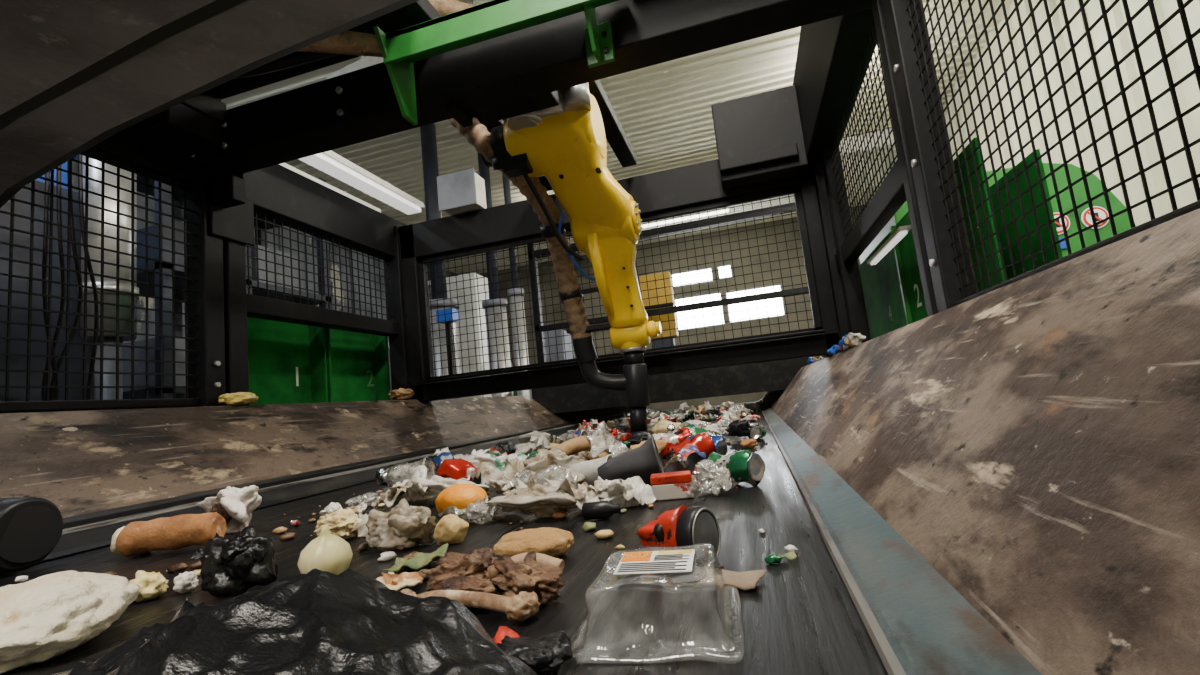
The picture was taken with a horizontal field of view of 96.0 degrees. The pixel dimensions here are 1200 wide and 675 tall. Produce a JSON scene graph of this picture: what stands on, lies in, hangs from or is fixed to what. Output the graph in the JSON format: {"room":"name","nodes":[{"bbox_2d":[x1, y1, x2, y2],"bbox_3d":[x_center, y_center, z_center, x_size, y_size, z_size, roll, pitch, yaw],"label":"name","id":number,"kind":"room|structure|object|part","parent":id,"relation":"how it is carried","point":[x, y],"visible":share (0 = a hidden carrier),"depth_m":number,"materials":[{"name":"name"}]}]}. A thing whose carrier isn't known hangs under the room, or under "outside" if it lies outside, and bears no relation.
{"room":"workspace","nodes":[
{"label":"workspace","id":0,"kind":"room"},
{"bbox_2d":[72,158,458,399],"bbox_3d":[-4.173,0.165,4.789,0.130,3.900,12.000,-8,-7,15],"label":"wall","id":1,"kind":"structure","parent":0,"point":[141,313],"depth_m":7.06,"materials":[{"name":"paint"}]},
{"bbox_2d":[445,83,661,436],"bbox_3d":[-0.185,-0.250,2.130,0.679,1.443,0.945,-8,-7,15],"label":"robot arm","id":2,"kind":"object","parent":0,"point":[559,136],"depth_m":2.18},
{"bbox_2d":[221,0,1013,274],"bbox_3d":[-0.690,-2.301,4.109,7.600,0.118,12.105,-8,-7,15],"label":"ceiling","id":3,"kind":"structure","parent":0,"point":[664,111],"depth_m":5.40,"materials":[{"name":"white metal"}]},
{"bbox_2d":[41,154,98,400],"bbox_3d":[-2.066,-0.385,2.112,0.044,3.900,0.185,-8,-7,15],"label":"cable bundle","id":4,"kind":"object","parent":3,"relation":"hanging from","point":[54,392],"visible":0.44,"depth_m":2.07,"materials":[{"name":"black"}]},
{"bbox_2d":[327,0,491,78],"bbox_3d":[-1.324,-2.073,3.765,1.521,0.320,0.120,-9,-8,24],"label":"cable tray","id":5,"kind":"object","parent":3,"relation":"attached to","point":[367,61],"visible":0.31,"depth_m":3.87,"materials":[{"name":"white metal"}]},
{"bbox_2d":[428,0,472,16],"bbox_3d":[-0.672,-1.850,3.134,0.537,1.048,2.734,-11,-9,36],"label":"pipe","id":6,"kind":"object","parent":3,"relation":"attached to","point":[444,7],"visible":0.04,"depth_m":2.60,"materials":[{"name":"beige metal"}]},
{"bbox_2d":[641,206,728,227],"bbox_3d":[1.174,-1.849,7.766,1.300,0.310,0.150,-8,-7,15],"label":"ceiling lamp","id":7,"kind":"object","parent":3,"relation":"attached to","point":[727,210],"depth_m":7.71,"materials":[{"name":"white plastic"}]},
{"bbox_2d":[479,204,867,410],"bbox_3d":[1.113,0.203,9.623,7.600,3.900,0.100,-8,-7,15],"label":"wall","id":8,"kind":"structure","parent":0,"point":[749,397],"depth_m":9.42,"materials":[{"name":"paint"}]},
{"bbox_2d":[670,266,713,287],"bbox_3d":[1.616,-1.058,9.596,0.790,0.280,0.050,-8,-7,15],"label":"window","id":9,"kind":"structure","parent":8,"relation":"in","point":[711,268],"depth_m":9.56,"materials":[{"name":"grey glass"}]},
{"bbox_2d":[675,291,725,330],"bbox_3d":[1.728,-0.453,9.509,0.890,0.600,0.050,-8,-7,15],"label":"window","id":10,"kind":"structure","parent":8,"relation":"in","point":[720,292],"depth_m":9.46,"materials":[{"name":"grey"}]},
{"bbox_2d":[716,263,732,279],"bbox_3d":[2.185,-1.147,9.447,0.260,0.260,0.050,-8,-7,15],"label":"window","id":11,"kind":"structure","parent":8,"relation":"in","point":[730,264],"depth_m":9.43,"materials":[{"name":"grey glass"}]},
{"bbox_2d":[725,283,785,323],"bbox_3d":[2.659,-0.576,9.262,0.950,0.570,0.050,-8,-7,15],"label":"window","id":12,"kind":"structure","parent":8,"relation":"in","point":[779,284],"depth_m":9.24,"materials":[{"name":"grey"}]},
{"bbox_2d":[943,0,1199,225],"bbox_3d":[3.177,-0.846,2.845,0.130,3.900,12.000,-8,-7,15],"label":"wall","id":13,"kind":"structure","parent":0,"point":[1180,62],"depth_m":3.42,"materials":[{"name":"white paint"}]},
{"bbox_2d":[839,128,894,158],"bbox_3d":[0.158,-1.857,7.085,7.600,0.190,0.150,-8,-7,15],"label":"ceiling light","id":14,"kind":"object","parent":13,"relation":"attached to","point":[886,130],"depth_m":6.24,"materials":[{"name":"white metal"}]},
{"bbox_3d":[-0.277,1.639,3.623,7.800,0.100,12.100,-8,-7,15],"label":"floor","id":15,"kind":"structure","parent":0,"visible":0},
{"bbox_2d":[0,397,14,401],"bbox_3d":[-2.272,0.761,1.862,0.240,1.620,0.240,-8,-7,15],"label":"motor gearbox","id":16,"kind":"object","parent":15,"relation":"on","point":[3,398],"visible":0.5,"depth_m":2.00,"materials":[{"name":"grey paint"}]},
{"bbox_2d":[0,180,93,400],"bbox_3d":[-2.809,0.463,2.195,0.580,2.400,1.000,-8,-7,15],"label":"tall cabinet","id":17,"kind":"object","parent":15,"relation":"on","point":[21,269],"visible":0.16,"depth_m":2.45,"materials":[{"name":"grey metal"}]},
{"bbox_2d":[36,155,77,188],"bbox_3d":[-2.869,-0.810,2.633,0.420,0.228,0.300,-8,-7,15],"label":"crate","id":18,"kind":"object","parent":17,"relation":"on","point":[64,165],"visible":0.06,"depth_m":2.67,"materials":[{"name":"blue plastic"}]},
{"bbox_2d":[80,155,138,399],"bbox_3d":[-2.375,-0.291,2.614,0.220,3.900,0.220,-8,-7,15],"label":"air duct","id":19,"kind":"object","parent":15,"relation":"on","point":[93,226],"visible":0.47,"depth_m":2.56,"materials":[{"name":"silver metal"}]},
{"bbox_2d":[123,174,331,398],"bbox_3d":[-2.522,0.254,3.625,0.660,3.100,1.260,-8,-7,15],"label":"machinery","id":20,"kind":"object","parent":15,"relation":"on","point":[139,353],"visible":0.22,"depth_m":3.17,"materials":[{"name":"grey paint"}]},
{"bbox_2d":[247,317,327,404],"bbox_3d":[-1.609,0.727,2.483,0.405,1.700,0.560,-8,-7,15],"label":"bin","id":21,"kind":"object","parent":15,"relation":"on","point":[287,363],"visible":0.09,"depth_m":2.64,"materials":[{"name":"green paint"}]},
{"bbox_2d":[325,328,390,401],"bbox_3d":[-1.465,0.776,3.002,0.405,1.700,0.480,-8,-7,15],"label":"bin","id":22,"kind":"object","parent":15,"relation":"on","point":[357,363],"visible":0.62,"depth_m":3.12,"materials":[{"name":"green paint"}]},
{"bbox_2d":[436,308,458,374],"bbox_3d":[-1.168,0.762,4.379,0.140,2.000,0.120,-8,-7,15],"label":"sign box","id":23,"kind":"object","parent":15,"relation":"on","point":[455,316],"visible":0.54,"depth_m":4.44,"materials":[{"name":"blue plastic"}]},
{"bbox_2d":[428,273,491,397],"bbox_3d":[-1.559,0.671,5.986,0.800,2.650,0.420,-8,-7,15],"label":"tall cabinet","id":24,"kind":"object","parent":15,"relation":"on","point":[480,367],"visible":0.16,"depth_m":5.83,"materials":[{"name":"white metal"}]},
{"bbox_2d":[420,123,531,400],"bbox_3d":[-1.104,-0.138,4.942,0.982,3.900,0.537,-7,-7,7],"label":"pipes","id":25,"kind":"object","parent":15,"relation":"on","point":[428,132],"visible":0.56,"depth_m":4.94,"materials":[{"name":"silver metal"}]},
{"bbox_2d":[511,329,574,395],"bbox_3d":[-1.365,1.143,8.347,2.050,2.250,0.500,-8,-7,15],"label":"tall cabinet","id":26,"kind":"object","parent":15,"relation":"on","point":[552,341],"visible":0.06,"depth_m":8.01,"materials":[{"name":"white metal"}]},
{"bbox_2d":[0,208,1199,674],"bbox_3d":[0.367,0.837,3.832,2.660,1.400,8.700,-8,-7,15],"label":"conveyor belt","id":27,"kind":"object","parent":15,"relation":"on","point":[1005,480],"visible":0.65,"depth_m":0.58,"materials":[{"name":"rubber"}]},
{"bbox_2d":[0,497,62,571],"bbox_3d":[-1.127,0.371,1.019,0.136,0.139,0.132,-7,-7,5],"label":"canister","id":28,"kind":"object","parent":27,"relation":"on","point":[30,528],"visible":1,"depth_m":1.01,"materials":[{"name":"black"}]},
{"bbox_2d":[0,570,140,673],"bbox_3d":[-0.631,0.304,0.596,0.232,0.073,0.167,-8,-7,15],"label":"bread slab","id":29,"kind":"object","parent":27,"relation":"on","point":[46,617],"visible":1,"depth_m":0.56,"materials":[{"name":"beige food"}]},
{"bbox_2d":[129,570,198,601],"bbox_3d":[-0.625,0.340,0.750,0.118,0.039,0.066,-8,-7,15],"label":"crumpled paper","id":30,"kind":"object","parent":27,"relation":"on","point":[152,584],"visible":0.88,"depth_m":0.74,"materials":[{"name":"paper"}]},
{"bbox_2d":[110,512,225,556],"bbox_3d":[-0.847,0.386,1.061,0.186,0.069,0.067,-5,-7,-6],"label":"bread roll","id":31,"kind":"object","parent":27,"relation":"on","point":[181,531],"visible":0.96,"depth_m":1.04,"materials":[{"name":"orange food"}]},
{"bbox_2d":[197,485,261,533],"bbox_3d":[-0.830,0.389,1.227,0.157,0.100,0.097,-11,-9,35],"label":"crumpled tissue","id":32,"kind":"object","parent":27,"relation":"on","point":[236,505],"visible":0.86,"depth_m":1.20,"materials":[{"name":"paper"}]},
{"bbox_2d":[189,526,277,596],"bbox_3d":[-0.489,0.302,0.732,0.113,0.080,0.070,-8,-7,15],"label":"bag","id":33,"kind":"object","parent":27,"relation":"on","point":[233,566],"visible":0.96,"depth_m":0.71,"materials":[{"name":"black plastic"}]},
{"bbox_2d":[218,392,258,405],"bbox_3d":[-1.374,0.233,2.057,0.116,0.048,0.135,-10,-8,33],"label":"scrap","id":34,"kind":"object","parent":27,"relation":"on","point":[238,398],"visible":0.98,"depth_m":2.02,"materials":[{"name":"yellow food"}]},
{"bbox_2d":[51,568,537,674],"bbox_3d":[-0.258,0.216,0.351,0.531,0.111,0.232,-8,-7,20],"label":"bag","id":35,"kind":"object","parent":27,"relation":"on","point":[316,622],"visible":1,"depth_m":0.30,"materials":[{"name":"black plastic"}]},
{"bbox_3d":[-0.699,0.586,4.151,0.520,0.295,8.700,-8,-7,15],"label":"plate","id":36,"kind":"part","parent":27,"relation":"part of","materials":[{"name":"metal"}]},
{"bbox_2d":[297,524,352,574],"bbox_3d":[-0.378,0.296,0.743,0.068,0.075,0.068,-8,-7,15],"label":"onion","id":37,"kind":"object","parent":27,"relation":"on","point":[328,552],"visible":0.76,"depth_m":0.72,"materials":[{"name":"beige food"}]},
{"bbox_2d":[314,508,362,539],"bbox_3d":[-0.489,0.350,1.008,0.094,0.053,0.077,-8,-7,15],"label":"cauliflower piece","id":38,"kind":"object","parent":27,"relation":"on","point":[341,522],"visible":0.71,"depth_m":0.99,"materials":[{"name":"beige food"}]},
{"bbox_2d":[15,401,770,599],"bbox_3d":[0.021,0.434,2.475,1.404,0.158,3.836,-8,-7,15],"label":"stream","id":39,"kind":"object","parent":27,"relation":"on","point":[660,424],"visible":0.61,"depth_m":1.86,"materials":[{"name":"paper"}]},
{"bbox_2d":[349,498,437,550],"bbox_3d":[-0.330,0.310,0.905,0.141,0.073,0.096,-8,-7,15],"label":"plastic bag","id":40,"kind":"object","parent":27,"relation":"on","point":[405,526],"visible":0.98,"depth_m":0.88,"materials":[{"name":"beige plastic"}]},
{"bbox_2d":[376,572,422,590],"bbox_3d":[-0.248,0.298,0.657,0.065,0.020,0.076,1,-10,-44],"label":"scrap","id":41,"kind":"object","parent":27,"relation":"on","point":[393,581],"visible":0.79,"depth_m":0.66,"materials":[{"name":"beige food"}]},
{"bbox_2d":[388,388,414,399],"bbox_3d":[-1.100,0.313,3.017,0.093,0.065,0.214,-8,-7,15],"label":"scrap","id":42,"kind":"object","parent":27,"relation":"on","point":[401,393],"visible":1,"depth_m":2.96,"materials":[{"name":"brown food"}]},
{"bbox_2d":[386,456,434,486],"bbox_3d":[-0.576,0.414,1.636,0.122,0.097,0.094,-6,-7,1],"label":"clear plastic cup","id":43,"kind":"object","parent":27,"relation":"on","point":[422,461],"visible":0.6,"depth_m":1.62,"materials":[{"name":"clear plastic"}]},
{"bbox_2d":[386,543,448,571],"bbox_3d":[-0.251,0.306,0.750,0.080,0.027,0.051,-6,-7,-1],"label":"lettuce leaf","id":44,"kind":"object","parent":27,"relation":"on","point":[419,560],"visible":0.97,"depth_m":0.74,"materials":[{"name":"green food"}]},
{"bbox_2d":[384,465,489,506],"bbox_3d":[-0.398,0.355,1.296,0.248,0.094,0.147,-8,-7,15],"label":"plastic wrap","id":45,"kind":"object","parent":27,"relation":"on","point":[418,491],"visible":0.77,"depth_m":1.28,"materials":[{"name":"white plastic"}]},
{"bbox_2d":[433,514,468,544],"bbox_3d":[-0.244,0.313,0.885,0.056,0.045,0.050,-8,-7,15],"label":"potato","id":46,"kind":"object","parent":27,"relation":"on","point":[450,529],"visible":0.98,"depth_m":0.87,"materials":[{"name":"beige food"}]},
{"bbox_2d":[435,483,487,516],"bbox_3d":[-0.290,0.338,1.133,0.114,0.064,0.089,-8,-7,15],"label":"orange","id":47,"kind":"object","parent":27,"relation":"on","point":[459,495],"visible":0.82,"depth_m":1.10,"materials":[{"name":"orange food"}]},
{"bbox_2d":[438,495,502,523],"bbox_3d":[-0.239,0.331,1.033,0.128,0.046,0.083,-8,-7,15],"label":"plastic wrap","id":48,"kind":"object","parent":27,"relation":"on","point":[453,507],"visible":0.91,"depth_m":1.02,"materials":[{"name":"clear plastic"}]},
{"bbox_2d":[401,547,564,621],"bbox_3d":[-0.130,0.264,0.591,0.196,0.047,0.150,-8,-7,15],"label":"meat","id":49,"kind":"object","parent":27,"relation":"on","point":[524,582],"visible":0.87,"depth_m":0.57,"materials":[{"name":"brown food"}]},
{"bbox_2d":[469,447,526,483],"bbox_3d":[-0.318,0.381,1.624,0.277,0.106,0.168,-8,-7,15],"label":"bag","id":50,"kind":"object","parent":27,"relation":"on","point":[491,455],"visible":0.29,"depth_m":1.59,"materials":[{"name":"white plastic"}]},
{"bbox_2d":[493,626,519,643],"bbox_3d":[-0.081,0.256,0.446,0.032,0.018,0.047,-4,-7,-16],"label":"wrapper","id":51,"kind":"object","parent":27,"relation":"on","point":[503,631],"visible":0.2,"depth_m":0.46,"materials":[{"name":"plastic"}]},
{"bbox_2d":[493,527,573,557],"bbox_3d":[-0.091,0.284,0.745,0.110,0.037,0.074,-8,-7,15],"label":"crust","id":52,"kind":"object","parent":27,"relation":"on","point":[554,542],"visible":0.73,"depth_m":0.72,"materials":[{"name":"beige food"}]},
{"bbox_2d":[497,630,572,674],"bbox_3d":[-0.052,0.246,0.415,0.060,0.024,0.054,-8,-7,15],"label":"bag","id":53,"kind":"object","parent":27,"relation":"on","point":[545,655],"visible":0.62,"depth_m":0.41,"materials":[{"name":"black plastic"}]},
{"bbox_2d":[525,448,550,459],"bbox_3d":[-0.172,0.367,1.549,0.080,0.090,0.125,-10,-8,28],"label":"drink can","id":54,"kind":"object","parent":27,"relation":"on","point":[534,455],"visible":0.04,"depth_m":1.52,"materials":[{"name":"metal"}]},
{"bbox_2d":[503,464,577,488],"bbox_3d":[-0.121,0.323,1.208,0.134,0.078,0.162,0,-9,-39],"label":"plastic wrap","id":55,"kind":"object","parent":27,"relation":"on","point":[537,479],"visible":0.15,"depth_m":1.20,"materials":[{"name":"plastic"}]},
{"bbox_2d":[487,470,599,516],"bbox_3d":[-0.103,0.296,1.033,0.220,0.086,0.136,-8,-7,15],"label":"plastic wrap","id":56,"kind":"object","parent":27,"relation":"on","point":[541,500],"visible":0.97,"depth_m":1.00,"materials":[{"name":"beige plastic"}]},
{"bbox_2d":[513,447,584,486],"bbox_3d":[-0.146,0.339,1.404,0.167,0.100,0.157,-2,-8,-31],"label":"bag","id":57,"kind":"object","parent":27,"relation":"on","point":[545,458],"visible":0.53,"depth_m":1.37,"materials":[{"name":"beige plastic"}]},
{"bbox_2d":[555,436,614,460],"bbox_3d":[-0.064,0.364,1.690,0.282,0.105,0.137,-2,-8,-27],"label":"bread","id":58,"kind":"object","parent":27,"relation":"on","point":[575,445],"visible":0.34,"depth_m":1.71,"materials":[{"name":"orange food"}]},
{"bbox_2d":[570,454,612,485],"bbox_3d":[-0.018,0.324,1.299,0.107,0.077,0.077,-8,-7,15],"label":"paper cup","id":59,"kind":"object","parent":27,"relation":"on","point":[588,469],"visible":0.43,"depth_m":1.28,"materials":[{"name":"white paper"}]},
{"bbox_2d":[582,500,620,519],"bbox_3d":[0.003,0.302,0.947,0.067,0.030,0.030,-6,-7,3],"label":"bottle","id":60,"kind":"object","parent":27,"relation":"on","point":[606,509],"visible":1,"depth_m":0.94,"materials":[{"name":"black plastic"}]},
{"bbox_2d":[578,476,655,507],"bbox_3d":[0.031,0.297,1.043,0.154,0.058,0.091,-8,-7,15],"label":"crumpled paper","id":61,"kind":"object","parent":27,"relation":"on","point":[633,491],"visible":0.84,"depth_m":1.02,"materials":[{"name":"white paper"}]},
{"bbox_2d":[597,435,664,485],"bbox_3d":[0.073,0.285,1.224,0.155,0.118,0.117,-8,-7,15],"label":"cup","id":62,"kind":"object","parent":27,"relation":"on","point":[643,461],"visible":0.66,"depth_m":1.18,"materials":[{"name":"grey plastic"}]},
{"bbox_2d":[571,543,744,648],"bbox_3d":[0.052,0.227,0.484,0.145,0.056,0.152,-8,-7,15],"label":"food tray","id":63,"kind":"object","parent":27,"relation":"on","point":[668,561],"visible":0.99,"depth_m":0.49,"materials":[{"name":"plastic"}]},
{"bbox_2d":[639,271,678,353],"bbox_3d":[0.695,-0.177,6.169,0.370,1.100,0.220,-8,-7,15],"label":"guard","id":64,"kind":"object","parent":27,"relation":"on","point":[668,282],"visible":0.45,"depth_m":6.10,"materials":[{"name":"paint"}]},
{"bbox_2d":[650,471,693,500],"bbox_3d":[0.143,0.296,1.079,0.080,0.046,0.050,-7,-7,6],"label":"carton","id":65,"kind":"object","parent":27,"relation":"on","point":[669,485],"visible":0.89,"depth_m":1.05,"materials":[{"name":"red cardboard"}]},
{"bbox_2d":[659,427,692,459],"bbox_3d":[0.241,0.336,1.712,0.126,0.098,0.080,-7,-7,7],"label":"drink can","id":66,"kind":"object","parent":27,"relation":"on","point":[678,436],"visible":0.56,"depth_m":1.68,"materials":[{"name":"metal"}]},
{"bbox_2d":[637,505,720,565],"bbox_3d":[0.092,0.246,0.675,0.100,0.074,0.068,-12,-9,39],"label":"can","id":67,"kind":"object","parent":27,"relation":"on","point":[682,525],"visible":0.86,"depth_m":0.65,"materials":[{"name":"metal"}]},
{"bbox_2d":[678,444,705,474],"bbox_3d":[0.227,0.305,1.344,0.068,0.074,0.105,-6,-7,1],"label":"drink can","id":68,"kind":"object","parent":27,"relation":"on","point":[689,451],"visible":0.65,"depth_m":1.30,"materials":[{"name":"metal"}]},
{"bbox_2d":[668,432,716,457],"bbox_3d":[0.245,0.300,1.435,0.126,0.091,0.072,-6,-7,-3],"label":"drink can","id":69,"kind":"object","parent":27,"relation":"on","point":[704,442],"visible":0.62,"depth_m":1.42,"materials":[{"name":"metal"}]},
{"bbox_2d":[682,424,715,434],"bbox_3d":[0.337,0.341,1.861,0.125,0.089,0.079,-8,-7,15],"label":"drink can","id":70,"kind":"object","parent":27,"relation":"on","point":[694,429],"visible":0.21,"depth_m":1.84,"materials":[{"name":"metal"}]},
{"bbox_2d":[687,434,726,458],"bbox_3d":[0.312,0.327,1.600,0.071,0.081,0.120,0,-10,-43],"label":"drink can","id":71,"kind":"object","parent":27,"relation":"on","point":[721,446],"visible":0.25,"depth_m":1.56,"materials":[{"name":"metal"}]},
{"bbox_2d":[685,459,737,495],"bbox_3d":[0.216,0.275,1.060,0.104,0.067,0.079,-8,-7,15],"label":"clear plastic bag","id":72,"kind":"object","parent":27,"relation":"on","point":[718,483],"visible":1,"depth_m":1.06,"materials":[{"name":"clear plastic"}]},
{"bbox_2d":[689,569,765,589],"bbox_3d":[0.133,0.252,0.565,0.074,0.009,0.049,-9,-8,24],"label":"scrap","id":73,"kind":"object","parent":27,"relation":"on","point":[745,580],"visible":0.77,"depth_m":0.56,"materials":[{"name":"beige food"}]},
{"bbox_2d":[705,450,765,485],"bbox_3d":[0.287,0.277,1.151,0.073,0.077,0.117,-1,-9,-37],"label":"drink can","id":74,"kind":"object","parent":27,"relation":"on","point":[746,466],"visible":0.91,"depth_m":1.12,"materials":[{"name":"metal"}]},
{"bbox_2d":[759,528,798,563],"bbox_3d":[0.223,0.256,0.677,0.044,0.010,0.150,-8,-7,15],"label":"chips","id":75,"kind":"object","parent":27,"relation":"on","point":[790,554],"visible":1,"depth_m":0.62,"materials":[{"name":"green plastic"}]},
{"bbox_2d":[807,333,865,363],"bbox_3d":[1.172,0.074,2.787,0.100,0.059,1.722,-8,-7,15],"label":"litter","id":76,"kind":"object","parent":27,"relation":"on","point":[850,340],"visible":0.8,"depth_m":2.14,"materials":[{"name":"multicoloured plastic"}]},
{"bbox_3d":[1.380,0.332,3.598,0.467,0.330,8.700,-8,-7,15],"label":"plate","id":77,"kind":"part","parent":27,"relation":"part of","materials":[{"name":"brown metal"}]},
{"bbox_2d":[0,0,1199,412],"bbox_3d":[-0.481,-0.556,1.538,2.705,1.346,3.201,-8,-7,15],"label":"cage","id":78,"kind":"object","parent":15,"relation":"on","point":[230,167],"visible":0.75,"depth_m":1.89,"materials":[{"name":"black metal"}]},
{"bbox_2d":[0,0,418,207],"bbox_3d":[-0.631,-0.474,0.758,2.403,0.190,0.494,-9,-7,21],"label":"hood","id":79,"kind":"object","parent":78,"relation":"attached to","point":[75,74],"visible":1,"depth_m":0.80,"materials":[{"name":"metal"}]},
{"bbox_3d":[-0.005,-0.245,2.926,2.170,0.745,0.030,-8,-7,15],"label":"frame","id":80,"kind":"part","parent":78,"relation":"part of","materials":[{"name":"black metal"}]},
{"bbox_2d":[527,202,808,368],"bbox_3d":[0.871,0.118,5.833,3.280,3.200,0.080,-8,-7,15],"label":"cage","id":81,"kind":"object","parent":15,"relation":"on","point":[777,211],"visible":0.21,"depth_m":5.90,"materials":[{"name":"black metal"}]},
{"bbox_2d":[859,137,1062,338],"bbox_3d":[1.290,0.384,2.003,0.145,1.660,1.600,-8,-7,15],"label":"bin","id":82,"kind":"object","parent":15,"relation":"on","point":[892,287],"visible":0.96,"depth_m":1.48,"materials":[{"name":"green paint"}]},
{"bbox_2d":[860,163,1135,262],"bbox_3d":[2.136,0.219,2.870,0.980,2.020,0.914,-8,-7,15],"label":"machine housing","id":83,"kind":"object","parent":15,"relation":"on","point":[1122,223],"visible":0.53,"depth_m":2.47,"materials":[{"name":"paint"}]}
]}

